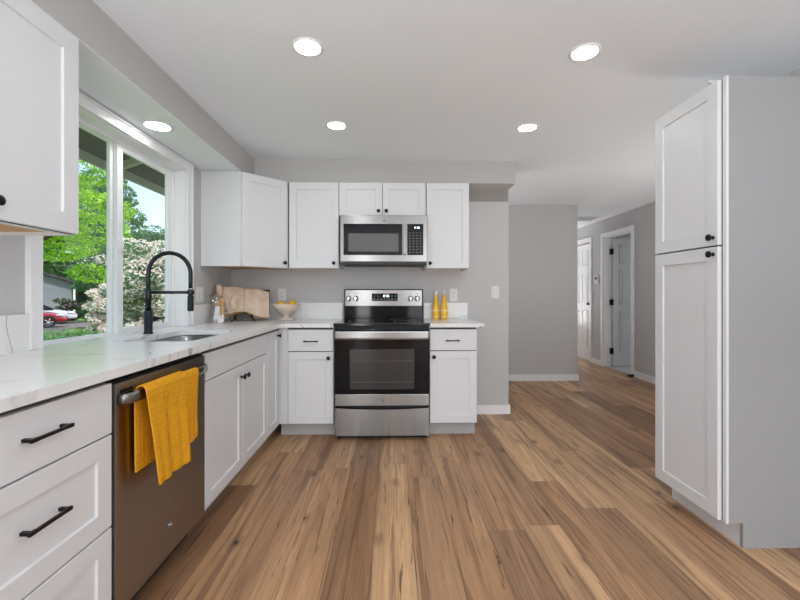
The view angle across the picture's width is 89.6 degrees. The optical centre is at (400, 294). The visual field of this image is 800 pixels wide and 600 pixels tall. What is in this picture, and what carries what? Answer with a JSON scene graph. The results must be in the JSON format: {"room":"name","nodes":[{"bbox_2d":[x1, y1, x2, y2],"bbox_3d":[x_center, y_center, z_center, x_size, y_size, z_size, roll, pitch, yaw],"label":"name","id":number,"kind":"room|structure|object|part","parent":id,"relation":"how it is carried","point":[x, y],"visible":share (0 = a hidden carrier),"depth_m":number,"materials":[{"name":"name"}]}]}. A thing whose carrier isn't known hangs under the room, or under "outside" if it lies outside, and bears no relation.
{"room":"kitchen","nodes":[
{"label":"kitchen","id":0,"kind":"room"},
{"bbox_2d":[0,106,230,314],"bbox_3d":[-1.628,0.022,1.716,0.140,2.414,15.700,0,0,-1],"label":"wall","id":1,"kind":"structure","parent":0,"point":[12,248],"depth_m":1.66,"materials":[{"name":"grey paint"}]},
{"bbox_2d":[0,314,28,354],"bbox_3d":[-1.532,0.159,1.018,0.020,0.153,1.301,0,0,-1],"label":"backsplash","id":2,"kind":"structure","parent":1,"relation":"attached to","point":[14,329],"depth_m":1.60,"materials":[{"name":"white stone"}]},
{"bbox_2d":[0,0,78,235],"bbox_3d":[-1.368,-0.601,1.159,0.355,0.756,0.759,0,0,-1],"label":"upper cabinet","id":3,"kind":"object","parent":1,"relation":"attached to","point":[39,58],"visible":1,"depth_m":1.38,"materials":[{"name":"white paint"}]},
{"bbox_3d":[-1.207,-0.281,1.206,0.031,0.031,0.031,0,0,-1],"label":"knob","id":4,"kind":"part","parent":3,"relation":"part of","materials":[{"name":"black metal"}]},
{"bbox_3d":[-1.399,-0.235,1.158,0.273,0.024,0.728,0,0,-1],"label":"panel","id":5,"kind":"part","parent":3,"relation":"part of","materials":[{"name":"brown wood"}]},
{"bbox_2d":[25,91,193,349],"bbox_3d":[-1.630,-0.355,2.356,0.164,1.241,1.376,0,0,-1],"label":"window","id":6,"kind":"structure","parent":1,"relation":"in","point":[178,172],"depth_m":2.38,"materials":[{"name":"white"}]},
{"bbox_3d":[-1.691,-0.330,2.064,0.022,1.158,0.602,0,0,-1],"label":"fixed sash","id":7,"kind":"part","parent":6,"relation":"part of","materials":[{"name":"clear glass"}]},
{"bbox_3d":[-1.681,-0.321,2.355,0.062,1.172,1.226,0,0,-1],"label":"frame","id":8,"kind":"part","parent":6,"relation":"part of","materials":[{"name":"white plastic"}]},
{"bbox_3d":[-1.676,-0.327,2.651,0.024,1.157,0.585,0,0,-1],"label":"sliding sash","id":9,"kind":"part","parent":6,"relation":"part of","materials":[{"name":"white plastic"}]},
{"bbox_2d":[123,158,142,169],"bbox_3d":[-2.074,-1.166,3.376,0.640,0.290,0.040,0,0,-1],"label":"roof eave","id":10,"kind":"structure","parent":1,"relation":"attached to","point":[128,163],"depth_m":3.35,"materials":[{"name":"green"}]},
{"bbox_2d":[196,287,202,301],"bbox_3d":[-1.585,0.003,3.182,0.010,0.122,0.118,0,0,-1],"label":"switch plate","id":11,"kind":"object","parent":1,"relation":"attached to","point":[199,290],"visible":1,"depth_m":3.17,"materials":[{"name":"white plastic"}]},
{"bbox_2d":[194,304,232,324],"bbox_3d":[-1.584,0.159,3.433,0.019,0.153,0.752,0,0,-1],"label":"backsplash","id":12,"kind":"structure","parent":1,"relation":"attached to","point":[203,313],"depth_m":3.23,"materials":[{"name":"white stone"}]},
{"bbox_2d":[79,128,164,187],"bbox_3d":[-1.992,-1.216,-0.443,0.640,0.270,11.400,0,0,-1],"label":"roof eave","id":13,"kind":"object","parent":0,"point":[89,143],"depth_m":3.17,"materials":[{"name":"brown paint"}]},
{"bbox_2d":[79,149,164,195],"bbox_3d":[-2.324,-1.081,-0.450,0.025,0.140,11.400,0,0,-1],"label":"trim","id":14,"kind":"structure","parent":13,"relation":"attached to","point":[84,156],"depth_m":3.54,"materials":[{"name":"grey"}]},
{"bbox_2d":[231,190,508,404],"bbox_3d":[-0.284,-0.018,3.900,2.641,2.334,0.120,0,0,-1],"label":"wall","id":15,"kind":"structure","parent":0,"point":[488,221],"depth_m":3.86,"materials":[{"name":"grey paint"}]},
{"bbox_2d":[201,171,287,268],"bbox_3d":[-1.285,-0.601,3.510,0.619,0.756,0.612,0,0,-1],"label":"upper cabinet","id":16,"kind":"object","parent":15,"relation":"attached to","point":[244,216],"visible":0.99,"depth_m":3.21,"materials":[{"name":"white paint"}]},
{"bbox_3d":[-1.292,-0.235,3.514,0.565,0.004,0.565,0,0,-1],"label":"panel","id":17,"kind":"part","parent":16,"relation":"part of","materials":[{"name":"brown wood"}]},
{"bbox_3d":[-1.127,-0.601,3.357,0.019,0.749,0.405,0,0,44],"label":"door","id":18,"kind":"part","parent":16,"relation":"part of","materials":[{"name":"white paint"}]},
{"bbox_2d":[278,289,285,300],"bbox_3d":[-1.124,0.007,3.817,0.074,0.118,0.010,0,0,-1],"label":"wall outlet","id":19,"kind":"object","parent":15,"relation":"attached to","point":[281,292],"visible":0.95,"depth_m":3.81,"materials":[{"name":"white plastic"}]},
{"bbox_2d":[233,303,342,318],"bbox_3d":[-1.064,0.159,3.812,1.035,0.153,0.020,0,0,-1],"label":"backsplash","id":20,"kind":"structure","parent":15,"relation":"attached to","point":[305,310],"depth_m":3.81,"materials":[{"name":"white stone"}]},
{"bbox_2d":[288,182,342,270],"bbox_3d":[-0.764,-0.601,3.651,0.445,0.756,0.355,0,0,-1],"label":"upper cabinet","id":21,"kind":"object","parent":15,"relation":"attached to","point":[313,207],"visible":0.95,"depth_m":3.51,"materials":[{"name":"white paint"}]},
{"bbox_2d":[339,182,425,216],"bbox_3d":[-0.160,-0.830,3.664,0.761,0.298,0.355,0,0,-1],"label":"upper cabinet","id":22,"kind":"object","parent":15,"relation":"attached to","point":[354,198],"visible":0.91,"depth_m":3.52,"materials":[{"name":"white paint"}]},
{"bbox_3d":[-0.346,-0.829,3.523,0.373,0.288,0.019,0,0,-1],"label":"door","id":23,"kind":"part","parent":22,"relation":"part of","materials":[{"name":"white paint"}]},
{"bbox_2d":[340,215,426,266],"bbox_3d":[-0.147,-0.465,3.629,0.748,0.425,0.423,0,0,-1],"label":"microwave","id":24,"kind":"object","parent":22,"relation":"attached to","point":[365,240],"visible":1,"depth_m":3.44,"materials":[{"name":"metal"}]},
{"bbox_3d":[-0.236,-0.468,3.445,0.502,0.267,0.006,0,0,-1],"label":"door glass","id":25,"kind":"part","parent":24,"relation":"part of","materials":[{"name":"black glass"}]},
{"bbox_3d":[0.036,-0.469,3.438,0.030,0.265,0.032,0,0,-1],"label":"handle","id":26,"kind":"part","parent":24,"relation":"part of","materials":[{"name":"metal"}]},
{"bbox_3d":[0.127,-0.468,3.453,0.138,0.267,0.006,0,0,-1],"label":"control panel","id":27,"kind":"part","parent":24,"relation":"part of","materials":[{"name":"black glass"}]},
{"bbox_3d":[0.031,-0.829,3.531,0.373,0.288,0.019,0,0,-1],"label":"door","id":28,"kind":"part","parent":22,"relation":"part of","materials":[{"name":"white paint"}]},
{"bbox_2d":[423,183,468,270],"bbox_3d":[0.411,-0.601,3.676,0.380,0.756,0.355,0,0,-1],"label":"upper cabinet","id":29,"kind":"object","parent":15,"relation":"attached to","point":[447,204],"visible":0.96,"depth_m":3.54,"materials":[{"name":"white paint"}]},
{"bbox_2d":[424,303,467,318],"bbox_3d":[0.430,0.159,3.844,0.419,0.153,0.020,0,0,-1],"label":"backsplash","id":30,"kind":"structure","parent":15,"relation":"attached to","point":[455,310],"depth_m":3.84,"materials":[{"name":"white stone"}]},
{"bbox_2d":[450,289,456,300],"bbox_3d":[0.508,0.009,3.852,0.074,0.118,0.010,0,0,-1],"label":"wall outlet","id":31,"kind":"object","parent":15,"relation":"attached to","point":[453,292],"visible":1,"depth_m":3.85,"materials":[{"name":"white plastic"}]},
{"bbox_2d":[469,191,507,201],"bbox_3d":[0.826,-0.935,3.862,0.416,0.099,0.003,0,0,-1],"label":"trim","id":32,"kind":"structure","parent":15,"relation":"attached to","point":[474,196],"depth_m":3.86,"materials":[{"name":"grey paint"}]},
{"bbox_2d":[477,405,509,413],"bbox_3d":[-0.277,1.107,3.900,2.655,0.085,0.148,0,0,-1],"label":"baseboard","id":33,"kind":"structure","parent":15,"relation":"attached to","point":[481,409],"depth_m":3.85,"materials":[{"name":"white wood"}]},
{"bbox_2d":[491,286,498,297],"bbox_3d":[0.908,-0.019,3.861,0.074,0.118,0.010,0,0,-1],"label":"light switch","id":34,"kind":"object","parent":15,"relation":"attached to","point":[494,289],"visible":1,"depth_m":3.86,"materials":[{"name":"white plastic"}]},
{"bbox_2d":[93,0,799,227],"bbox_3d":[2.142,-1.245,1.796,7.640,0.120,15.700,0,0,-1],"label":"ceiling","id":35,"kind":"structure","parent":0,"point":[438,80],"depth_m":2.13,"materials":[{"name":"white paint"}]},
{"bbox_2d":[30,0,514,190],"bbox_3d":[-0.188,-1.083,-1.072,2.621,0.203,9.825,0,0,-1],"label":"soffit","id":36,"kind":"object","parent":35,"relation":"attached to","point":[84,19],"depth_m":2.45,"materials":[{"name":"grey paint"}]},
{"bbox_2d":[141,120,172,131],"bbox_3d":[-1.416,-0.979,2.348,0.160,0.007,0.160,0,0,-1],"label":"recessed light","id":37,"kind":"object","parent":36,"relation":"in","point":[155,125],"visible":1,"depth_m":2.34,"materials":[{"name":"white"}]},
{"bbox_2d":[292,37,322,56],"bbox_3d":[-0.444,-1.181,1.931,0.148,0.007,0.148,0,0,-1],"label":"recessed light","id":38,"kind":"object","parent":35,"relation":"in","point":[305,46],"visible":1,"depth_m":1.92,"materials":[{"name":"white plastic"}]},
{"bbox_2d":[326,121,346,129],"bbox_3d":[-0.449,-1.181,2.826,0.148,0.007,0.148,0,0,-1],"label":"recessed light","id":39,"kind":"object","parent":35,"relation":"in","point":[335,125],"visible":1,"depth_m":2.82,"materials":[{"name":"white plastic"}]},
{"bbox_2d":[516,123,537,131],"bbox_3d":[0.902,-1.181,2.865,0.148,0.007,0.148,0,0,-1],"label":"recessed light","id":40,"kind":"object","parent":35,"relation":"in","point":[528,127],"visible":1,"depth_m":2.85,"materials":[{"name":"white plastic"}]},
{"bbox_2d":[568,43,601,61],"bbox_3d":[0.903,-1.181,1.973,0.148,0.007,0.148,0,0,-1],"label":"recessed light","id":41,"kind":"object","parent":35,"relation":"in","point":[587,51],"visible":1,"depth_m":1.97,"materials":[{"name":"white"}]},
{"bbox_2d":[578,216,603,220],"bbox_3d":[2.826,-1.181,6.312,0.520,0.008,0.400,0,0,-1],"label":"ceiling vent","id":42,"kind":"object","parent":35,"relation":"in","point":[580,218],"visible":0.52,"depth_m":6.28,"materials":[{"name":"white metal"}]},
{"bbox_2d":[134,357,799,599],"bbox_3d":[2.112,1.185,1.796,7.700,0.088,15.700,0,0,-1],"label":"floor","id":43,"kind":"structure","parent":0,"point":[558,496],"depth_m":2.03,"materials":[{"name":"brown wood"}]},
{"bbox_2d":[0,381,111,599],"bbox_3d":[-1.204,0.708,0.822,0.650,0.883,0.909,0,0,-1],"label":"base cabinet","id":44,"kind":"object","parent":43,"relation":"on","point":[55,452],"visible":0.98,"depth_m":1.07,"materials":[{"name":"white paint"}]},
{"bbox_3d":[-0.898,0.576,1.024,0.030,0.010,0.130,0,0,-1],"label":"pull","id":45,"kind":"part","parent":44,"relation":"part of","materials":[{"name":"black metal"}]},
{"bbox_3d":[-0.898,0.354,1.029,0.030,0.010,0.130,0,0,-1],"label":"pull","id":46,"kind":"part","parent":44,"relation":"part of","materials":[{"name":"black metal"}]},
{"bbox_3d":[-0.918,0.362,0.829,0.019,0.158,0.906,0,0,-1],"label":"drawer","id":47,"kind":"part","parent":44,"relation":"part of","materials":[{"name":"white paint"}]},
{"bbox_3d":[-0.918,0.886,0.829,0.019,0.289,0.906,0,0,-1],"label":"drawer","id":48,"kind":"part","parent":44,"relation":"part of","materials":[{"name":"white paint"}]},
{"bbox_2d":[0,319,340,412],"bbox_3d":[-1.076,0.250,2.099,1.132,0.030,3.443,0,0,-1],"label":"countertop","id":49,"kind":"structure","parent":44,"relation":"on","point":[52,370],"depth_m":1.54,"materials":[{"name":"white stone"}]},
{"bbox_2d":[143,251,193,333],"bbox_3d":[-1.375,-0.010,2.417,0.296,0.491,0.107,0,0,-1],"label":"faucet","id":50,"kind":"object","parent":49,"relation":"on","point":[149,318],"visible":0.99,"depth_m":2.38,"materials":[{"name":"matte black metal"},{"name":"black rubber"}]},
{"bbox_3d":[-1.482,0.150,2.442,0.048,0.033,0.090,0,0,34],"label":"lever","id":51,"kind":"part","parent":50,"relation":"part of","materials":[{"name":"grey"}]},
{"bbox_3d":[-1.371,-0.140,2.391,0.271,0.231,0.024,0,0,-1],"label":"spout","id":52,"kind":"part","parent":50,"relation":"part of","materials":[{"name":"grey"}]},
{"bbox_3d":[-1.361,-0.010,2.391,0.268,0.024,0.040,0,0,-1],"label":"support arm","id":53,"kind":"part","parent":50,"relation":"part of","materials":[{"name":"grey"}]},
{"bbox_2d":[148,335,215,341],"bbox_3d":[-1.232,0.361,2.314,0.383,0.190,0.658,0,0,-1],"label":"sink","id":54,"kind":"object","parent":49,"relation":"in","point":[180,337],"visible":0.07,"depth_m":2.60,"materials":[{"name":"metal"}]},
{"bbox_2d":[213,298,223,321],"bbox_3d":[-1.485,0.117,3.282,0.155,0.231,0.123,0,0,-27],"label":"bottle","id":55,"kind":"object","parent":49,"relation":"on","point":[219,309],"visible":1,"depth_m":3.25,"materials":[{"name":"glass"}]},
{"bbox_2d":[231,314,254,321],"bbox_3d":[-1.354,0.134,3.481,0.198,0.201,0.212,0,0,-18],"label":"book stand","id":56,"kind":"object","parent":49,"relation":"on","point":[235,318],"visible":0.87,"depth_m":3.45,"materials":[{"name":"black metal"}]},
{"bbox_2d":[215,284,269,317],"bbox_3d":[-1.353,0.062,3.461,0.442,0.292,0.197,0,0,-18],"label":"open cookbook","id":57,"kind":"object","parent":56,"relation":"on","point":[237,300],"visible":0.8,"depth_m":3.48,"materials":[{"name":"beige paper"}]},
{"bbox_2d":[272,304,299,320],"bbox_3d":[-1.035,0.162,3.644,0.250,0.146,0.250,0,0,-1],"label":"pedestal bowl","id":58,"kind":"object","parent":49,"relation":"on","point":[285,309],"visible":0.99,"depth_m":3.57,"materials":[{"name":"beige ceramic"}]},
{"bbox_2d":[105,353,207,599],"bbox_3d":[-1.203,0.715,1.598,0.644,0.868,0.624,0,0,-1],"label":"dishwasher","id":59,"kind":"object","parent":43,"relation":"on","point":[150,520],"visible":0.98,"depth_m":1.44,"materials":[{"name":"grey metal"}]},
{"bbox_3d":[-0.903,0.343,1.599,0.043,0.037,0.594,0,0,-1],"label":"handle","id":60,"kind":"part","parent":59,"relation":"part of","materials":[{"name":"metal"}]},
{"bbox_2d":[134,367,198,484],"bbox_3d":[-0.879,0.492,1.567,0.075,0.363,0.388,0,0,-1],"label":"dish towel","id":61,"kind":"object","parent":59,"relation":"hanging from","point":[165,421],"visible":1,"depth_m":1.48,"materials":[{"name":"yellow fabric"}]},
{"bbox_2d":[198,333,266,510],"bbox_3d":[-1.237,0.708,2.397,0.651,0.883,0.957,0,0,-1],"label":"base cabinet","id":62,"kind":"object","parent":43,"relation":"on","point":[236,374],"visible":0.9,"depth_m":2.28,"materials":[{"name":"white paint"}]},
{"bbox_3d":[-0.947,0.727,2.168,0.019,0.609,0.484,0,0,-1],"label":"door","id":63,"kind":"part","parent":62,"relation":"part of","materials":[{"name":"white paint"}]},
{"bbox_3d":[-0.952,0.350,2.403,0.019,0.131,0.954,0,0,-1],"label":"drawer","id":64,"kind":"part","parent":62,"relation":"part of","materials":[{"name":"white paint"}]},
{"bbox_3d":[-0.957,0.727,2.647,0.019,0.609,0.466,0,0,-1],"label":"door","id":65,"kind":"part","parent":62,"relation":"part of","materials":[{"name":"white paint"}]},
{"bbox_2d":[254,329,280,453],"bbox_3d":[-1.251,0.708,3.029,0.651,0.883,0.299,0,0,-1],"label":"base cabinet","id":66,"kind":"object","parent":43,"relation":"on","point":[273,336],"visible":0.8,"depth_m":3.04,"materials":[{"name":"white paint"}]},
{"bbox_3d":[-0.966,0.658,3.029,0.019,0.746,0.278,0,0,-1],"label":"door","id":67,"kind":"part","parent":66,"relation":"part of","materials":[{"name":"white paint"}]},
{"bbox_2d":[278,327,334,434],"bbox_3d":[-0.759,0.708,3.494,0.440,0.883,0.651,0,0,-1],"label":"base cabinet","id":68,"kind":"object","parent":43,"relation":"on","point":[306,355],"visible":0.98,"depth_m":3.21,"materials":[{"name":"white paint"}]},
{"bbox_3d":[-0.714,0.368,3.210,0.356,0.170,0.019,0,0,-1],"label":"drawer","id":69,"kind":"part","parent":68,"relation":"part of","materials":[{"name":"white paint"}]},
{"bbox_3d":[-0.714,0.746,3.210,0.356,0.571,0.019,0,0,-1],"label":"door","id":70,"kind":"part","parent":68,"relation":"part of","materials":[{"name":"white paint"}]},
{"bbox_2d":[334,289,429,437],"bbox_3d":[-0.151,0.551,3.475,0.759,1.195,0.705,0,0,-1],"label":"range","id":71,"kind":"object","parent":43,"relation":"on","point":[382,338],"visible":1,"depth_m":3.17,"materials":[{"name":"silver metal"}]},
{"bbox_3d":[-0.145,1.006,3.194,0.741,0.218,0.047,0,0,-1],"label":"storage drawer","id":72,"kind":"part","parent":71,"relation":"part of","materials":[{"name":"metal"}]},
{"bbox_3d":[-0.145,0.532,3.195,0.741,0.510,0.045,0,0,-1],"label":"oven door","id":73,"kind":"part","parent":71,"relation":"part of","materials":[{"name":"black glass"}]},
{"bbox_3d":[-0.144,0.321,3.150,0.745,0.067,0.054,0,0,-1],"label":"oven handle","id":74,"kind":"part","parent":71,"relation":"part of","materials":[{"name":"metal"}]},
{"bbox_3d":[-0.145,0.834,3.194,0.741,0.090,0.047,0,0,-1],"label":"door panel","id":75,"kind":"part","parent":71,"relation":"part of","materials":[{"name":"metal"}]},
{"bbox_2d":[334,318,429,325],"bbox_3d":[-0.151,0.240,3.468,0.759,0.025,0.610,0,0,-1],"label":"cooktop","id":76,"kind":"object","parent":71,"relation":"in","point":[346,321],"depth_m":3.23,"materials":[{"name":"black glass"}]},
{"bbox_3d":[-0.156,0.036,3.755,0.715,0.149,0.011,0,0,-1],"label":"control panel","id":77,"kind":"part","parent":71,"relation":"part of","materials":[{"name":"metal"}]},
{"bbox_2d":[429,327,476,433],"bbox_3d":[0.418,0.708,3.519,0.379,0.883,0.651,0,0,-1],"label":"base cabinet","id":78,"kind":"object","parent":43,"relation":"on","point":[452,350],"visible":0.98,"depth_m":3.23,"materials":[{"name":"white paint"}]},
{"bbox_3d":[0.424,0.366,3.234,0.376,0.166,0.019,0,0,-1],"label":"drawer","id":79,"kind":"part","parent":78,"relation":"part of","materials":[{"name":"white paint"}]},
{"bbox_3d":[0.424,0.744,3.234,0.376,0.575,0.019,0,0,-1],"label":"door","id":80,"kind":"part","parent":78,"relation":"part of","materials":[{"name":"white paint"}]},
{"bbox_2d":[425,319,483,326],"bbox_3d":[0.443,0.250,3.529,0.437,0.030,0.648,0,0,-1],"label":"countertop","id":81,"kind":"structure","parent":78,"relation":"on","point":[440,322],"depth_m":3.22,"materials":[{"name":"white stone"}]},
{"bbox_2d":[432,290,438,319],"bbox_3d":[0.329,0.098,3.753,0.069,0.273,0.069,0,0,-1],"label":"glass bottle","id":82,"kind":"object","parent":81,"relation":"on","point":[435,307],"visible":1,"depth_m":3.73,"materials":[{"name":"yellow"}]},
{"bbox_2d":[440,290,447,319],"bbox_3d":[0.407,0.098,3.755,0.069,0.273,0.069,0,0,-1],"label":"glass bottle","id":83,"kind":"object","parent":81,"relation":"on","point":[444,308],"visible":0.98,"depth_m":3.73,"materials":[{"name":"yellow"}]},
{"bbox_2d":[655,75,799,548],"bbox_3d":[1.747,0.082,2.052,0.669,2.134,0.465,0,0,-1],"label":"pantry cabinet","id":84,"kind":"object","parent":43,"relation":"on","point":[727,157],"visible":1,"depth_m":1.82,"materials":[{"name":"white paint"}]},
{"bbox_3d":[1.453,0.406,2.058,0.019,1.249,0.437,0,0,-1],"label":"door","id":85,"kind":"part","parent":84,"relation":"part of","materials":[{"name":"white paint"}]},
{"bbox_3d":[1.453,-0.602,2.058,0.019,0.753,0.437,0,0,-1],"label":"door","id":86,"kind":"part","parent":84,"relation":"part of","materials":[{"name":"white paint"}]},
{"bbox_3d":[1.432,-0.184,1.864,0.031,0.031,0.031,0,0,-1],"label":"knob","id":87,"kind":"part","parent":84,"relation":"part of","materials":[{"name":"black metal"}]},
{"bbox_3d":[1.432,-0.261,1.864,0.031,0.031,0.031,0,0,-1],"label":"knob","id":88,"kind":"part","parent":84,"relation":"part of","materials":[{"name":"black metal"}]},
{"bbox_3d":[1.777,0.083,1.832,0.618,2.133,0.018,0,0,-1],"label":"panel","id":89,"kind":"part","parent":84,"relation":"part of","materials":[{"name":"grey wood"}]},
{"bbox_2d":[509,205,630,374],"bbox_3d":[2.096,-0.018,6.746,7.521,2.334,4.600,0,0,-1],"label":"wall","id":90,"kind":"structure","parent":0,"point":[543,239],"depth_m":5.34,"materials":[{"name":"grey paint"}]},
{"bbox_2d":[509,374,578,380],"bbox_3d":[0.328,1.107,7.092,4.001,0.085,3.594,0,0,-1],"label":"baseboard","id":91,"kind":"structure","parent":90,"relation":"attached to","point":[516,377],"depth_m":5.33,"materials":[{"name":"white wood"}]},
{"bbox_2d":[578,202,658,376],"bbox_3d":[3.300,-0.018,5.722,0.120,2.334,6.700,0,0,-1],"label":"wall","id":92,"kind":"structure","parent":0,"point":[642,218],"depth_m":5.45,"materials":[{"name":"grey paint"}]},
{"bbox_2d":[578,237,591,361],"bbox_3d":[3.256,0.094,7.226,0.144,2.110,0.930,0,0,-1],"label":"door","id":93,"kind":"structure","parent":92,"relation":"in","point":[584,245],"depth_m":7.04,"materials":[{"name":"white wood"}]},
{"bbox_2d":[594,275,598,283],"bbox_3d":[3.207,-0.241,6.590,0.029,0.143,0.105,0,0,-1],"label":"thermostat","id":94,"kind":"object","parent":92,"relation":"attached to","point":[596,277],"visible":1,"depth_m":6.57,"materials":[{"name":"white plastic"}]},
{"bbox_2d":[600,225,633,373],"bbox_3d":[3.652,0.094,6.032,0.873,2.110,0.875,0,0,-1],"label":"door","id":95,"kind":"structure","parent":92,"relation":"in","point":[622,251],"depth_m":6.36,"materials":[{"name":"white wood"}]},
{"bbox_2d":[591,358,654,383],"bbox_3d":[3.235,1.107,5.660,0.014,0.085,6.580,0,0,-1],"label":"baseboard","id":96,"kind":"structure","parent":92,"relation":"attached to","point":[638,375],"depth_m":5.42,"materials":[{"name":"white wood"}]},
{"bbox_2d":[783,67,799,76],"bbox_3d":[2.786,-0.018,-1.841,1.232,2.334,8.400,0,0,-1],"label":"wall","id":97,"kind":"structure","parent":0,"point":[796,73],"depth_m":2.13,"materials":[{"name":"grey paint"}]},
{"label":"outside","id":98,"kind":"structure","parent":0,"visible":0},
{"bbox_2d":[43,321,88,330],"bbox_3d":[-22.513,1.843,23.724,10.000,0.012,7.200,0,0,-1],"label":"driveway","id":99,"kind":"structure","parent":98,"point":[69,324],"depth_m":23.56,"materials":[{"name":"grey concrete"}]},
{"bbox_2d":[43,311,67,327],"bbox_3d":[-20.611,1.098,21.467,4.442,1.473,1.896,0,0,-42],"label":"parked car","id":100,"kind":"object","parent":99,"relation":"on","point":[50,319],"visible":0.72,"depth_m":21.89,"materials":[{"name":"red paint"}]},
{"bbox_2d":[43,304,77,323],"bbox_3d":[-22.270,1.098,24.232,4.442,1.473,1.896,0,0,-42],"label":"parked car","id":101,"kind":"object","parent":99,"relation":"on","point":[70,314],"visible":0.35,"depth_m":24.66,"materials":[{"name":"silver metal"}]},
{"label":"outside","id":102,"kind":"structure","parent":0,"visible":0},
{"bbox_2d":[43,318,98,340],"bbox_3d":[-46.674,1.999,38.010,88.300,0.300,102.000,0,0,-1],"label":"ground","id":103,"kind":"structure","parent":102,"point":[79,319],"depth_m":20.46,"materials":[{"name":"green plant"}]},
{"bbox_2d":[43,329,70,340],"bbox_3d":[-9.239,1.456,10.789,1.034,1.001,1.089,0,0,-19],"label":"shrub","id":104,"kind":"object","parent":103,"relation":"on","point":[45,336],"visible":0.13,"depth_m":10.88,"materials":[{"name":"green plant"}]},
{"bbox_2d":[43,208,88,280],"bbox_3d":[-50.061,-6.727,55.846,15.589,17.359,11.052,0,0,-10],"label":"broadleaf tree","id":105,"kind":"object","parent":103,"relation":"on","point":[57,269],"visible":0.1,"depth_m":54.72,"materials":[{"name":"green plant"}]},
{"bbox_2d":[53,298,79,320],"bbox_3d":[-23.125,1.094,27.845,2.061,1.724,1.725,0,0,31],"label":"bush","id":106,"kind":"object","parent":103,"relation":"on","point":[66,304],"visible":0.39,"depth_m":27.50,"materials":[{"name":"green plant"}]},
{"bbox_2d":[43,272,91,312],"bbox_3d":[-32.147,-0.456,32.751,13.300,4.610,9.100,0,0,-41],"label":"house","id":107,"kind":"structure","parent":103,"relation":"on","point":[54,287],"depth_m":31.88,"materials":[{"name":"grey"}]},
{"bbox_3d":[-27.670,0.824,35.383,0.900,2.050,0.060,0,0,-41],"label":"door","id":108,"kind":"part","parent":107,"relation":"part of","materials":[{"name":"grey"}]},
{"bbox_2d":[46,329,94,339],"bbox_3d":[-6.251,1.314,7.646,0.930,1.285,0.771,0,0,-1],"label":"shrub","id":109,"kind":"object","parent":103,"relation":"on","point":[86,332],"visible":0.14,"depth_m":7.67,"materials":[{"name":"green plant"}]},
{"bbox_2d":[75,299,92,319],"bbox_3d":[-20.338,1.133,27.150,2.575,1.648,1.866,0,0,-1],"label":"leafy bush","id":110,"kind":"object","parent":103,"relation":"on","point":[80,313],"visible":0.23,"depth_m":26.62,"materials":[{"name":"green plant"}]},
{"bbox_2d":[43,160,137,283],"bbox_3d":[-11.398,-3.005,10.946,7.170,9.916,6.801,0,0,-1],"label":"maple tree","id":111,"kind":"object","parent":103,"relation":"on","point":[86,197],"visible":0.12,"depth_m":12.01,"materials":[{"name":"green plant"}]},
{"bbox_2d":[81,288,126,333],"bbox_3d":[-6.379,0.911,8.846,0.992,2.084,1.198,0,0,-29],"label":"rhododendron","id":112,"kind":"object","parent":103,"relation":"on","point":[96,315],"visible":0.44,"depth_m":8.55,"materials":[{"name":"white plant"}]},
{"bbox_2d":[64,168,148,294],"bbox_3d":[-15.738,-2.372,21.892,3.870,8.652,4.715,0,0,-36],"label":"broadleaf tree","id":113,"kind":"object","parent":103,"relation":"on","point":[83,287],"visible":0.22,"depth_m":20.92,"materials":[{"name":"green plant"}]},
{"bbox_2d":[68,229,158,280],"bbox_3d":[-31.806,-2.919,47.553,11.846,9.749,7.584,0,0,-34],"label":"broadleaf tree","id":114,"kind":"object","parent":103,"relation":"on","point":[70,278],"visible":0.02,"depth_m":45.94,"materials":[{"name":"green plant"}]},
{"bbox_2d":[91,237,164,326],"bbox_3d":[-3.784,0.548,6.122,1.463,2.808,1.587,0,0,-43],"label":"rhododendron","id":115,"kind":"object","parent":103,"relation":"on","point":[134,297],"visible":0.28,"depth_m":5.82,"materials":[{"name":"white plant"}]},
{"bbox_2d":[125,225,164,292],"bbox_3d":[-17.574,-1.832,30.672,7.504,7.573,6.938,0,0,-1],"label":"broadleaf tree","id":116,"kind":"object","parent":103,"relation":"on","point":[153,236],"visible":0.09,"depth_m":29.27,"materials":[{"name":"pale pink-white blossoms"},{"name":"green leaves"},{"name":"bark"}]}
]}

